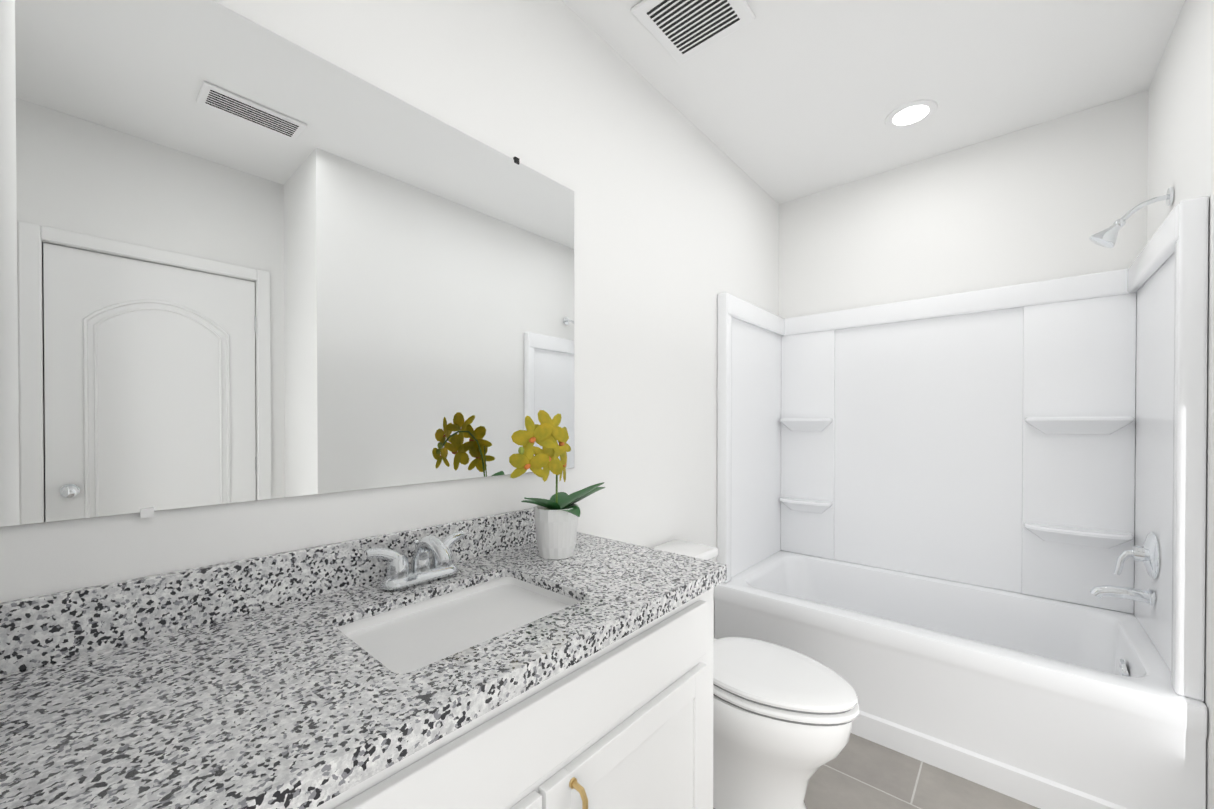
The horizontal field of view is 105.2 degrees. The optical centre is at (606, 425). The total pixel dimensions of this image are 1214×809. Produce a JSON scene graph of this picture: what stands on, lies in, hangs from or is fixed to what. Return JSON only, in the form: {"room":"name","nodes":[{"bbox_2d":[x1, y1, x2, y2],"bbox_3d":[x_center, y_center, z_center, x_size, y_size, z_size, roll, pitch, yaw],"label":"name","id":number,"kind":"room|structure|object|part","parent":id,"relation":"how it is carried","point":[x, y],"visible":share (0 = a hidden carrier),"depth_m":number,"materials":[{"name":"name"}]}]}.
{"room":"bathroom","nodes":[
{"label":"bathroom","id":0,"kind":"room"},
{"bbox_2d":[0,0,778,629],"bbox_3d":[-0.046,-0.068,1.716,0.120,2.620,3.520,0,1,41],"label":"wall","id":1,"kind":"structure","parent":0,"point":[676,220],"depth_m":1.58,"materials":[{"name":"white paint"}]},
{"bbox_2d":[0,0,573,526],"bbox_3d":[-0.499,-0.316,1.095,0.008,0.935,1.183,0,1,41],"label":"mirror","id":2,"kind":"object","parent":1,"relation":"attached to","point":[242,258],"visible":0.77,"depth_m":0.87,"materials":[{"name":"clear glass"}]},
{"bbox_2d":[562,0,1184,203],"bbox_3d":[0.780,-1.422,0.987,2.310,0.100,3.520,0,1,41],"label":"ceiling","id":3,"kind":"structure","parent":0,"point":[781,101],"depth_m":1.80,"materials":[{"name":"white paint"}]},
{"bbox_2d":[631,0,754,63],"bbox_3d":[0.288,-1.368,1.542,0.300,0.014,0.300,0,1,41],"label":"fan","id":4,"kind":"object","parent":3,"relation":"attached to","point":[681,31],"visible":1,"depth_m":1.56,"materials":[{"name":"white plastic"}]},
{"bbox_2d":[885,99,937,128],"bbox_3d":[1.345,-1.377,2.054,0.196,0.006,0.196,0,1,41],"label":"recessed light","id":5,"kind":"object","parent":3,"relation":"in","point":[904,115],"visible":1,"depth_m":2.04,"materials":[{"name":"white plastic"}]},
{"bbox_2d":[713,733,1039,808],"bbox_3d":[0.780,1.298,1.006,2.310,0.100,3.520,0,1,41],"label":"floor","id":6,"kind":"structure","parent":0,"point":[858,772],"depth_m":1.60,"materials":[{"name":"tile"}]},
{"bbox_2d":[0,503,726,808],"bbox_3d":[-0.284,0.751,0.910,0.582,0.995,1.177,0,1,41],"label":"bathroom vanity","id":7,"kind":"object","parent":6,"relation":"on","point":[505,666],"visible":0.85,"depth_m":0.73,"materials":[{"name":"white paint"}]},
{"bbox_2d":[366,531,464,590],"bbox_3d":[-0.392,0.296,1.028,0.146,0.110,0.229,0,1,41],"label":"faucet","id":8,"kind":"object","parent":7,"relation":"on","point":[401,575],"visible":1,"depth_m":1.01,"materials":[{"name":"silver metal"}]},
{"bbox_2d":[509,410,604,558],"bbox_3d":[-0.117,0.155,1.247,0.168,0.390,0.351,0,1,41],"label":"orchid","id":9,"kind":"object","parent":7,"relation":"on","point":[557,515],"visible":1,"depth_m":1.20,"materials":[{"name":"yellow plant"}]},
{"bbox_3d":[-0.085,0.652,0.722,0.035,0.121,0.138,0,1,41],"label":"handle","id":10,"kind":"part","parent":7,"relation":"part of","materials":[{"name":"gold metal"}]},
{"bbox_2d":[652,540,859,808],"bbox_3d":[0.436,0.868,1.588,0.771,0.752,0.456,0,1,41],"label":"toilet","id":11,"kind":"object","parent":6,"relation":"on","point":[784,718],"visible":0.65,"depth_m":1.41,"materials":[{"name":"white ceramic"}]},
{"bbox_2d":[714,196,1208,808],"bbox_3d":[1.370,0.293,2.095,1.514,1.894,0.847,0,1,41],"label":"bathtub","id":12,"kind":"object","parent":6,"relation":"on","point":[938,516],"visible":0.92,"depth_m":2.04,"materials":[{"name":"white plastic"}]},
{"bbox_2d":[714,550,1206,808],"bbox_3d":[1.370,1.007,2.100,1.514,0.465,0.847,0,1,41],"label":"tub","id":13,"kind":"object","parent":12,"relation":"in","point":[1042,701],"depth_m":1.70,"materials":[{"name":"white ceramic"}]},
{"bbox_2d":[779,90,1147,318],"bbox_3d":[1.690,-0.073,2.459,1.520,2.620,0.120,0,1,41],"label":"wall","id":14,"kind":"structure","parent":0,"point":[1044,201],"depth_m":2.26,"materials":[{"name":"white paint"}]},
{"bbox_2d":[1147,0,1213,808],"bbox_3d":[1.614,-0.063,1.125,0.120,2.620,2.230,0,1,41],"label":"wall","id":15,"kind":"structure","parent":0,"point":[1181,125],"depth_m":1.41,"materials":[{"name":"white paint"}]},
{"bbox_2d":[1089,187,1173,605],"bbox_3d":[1.883,-0.093,1.679,0.199,1.469,0.164,0,1,41],"label":"trim","id":16,"kind":"structure","parent":15,"relation":"attached to","point":[1147,553],"depth_m":1.66,"materials":[{"name":"silver metal"}]}
]}

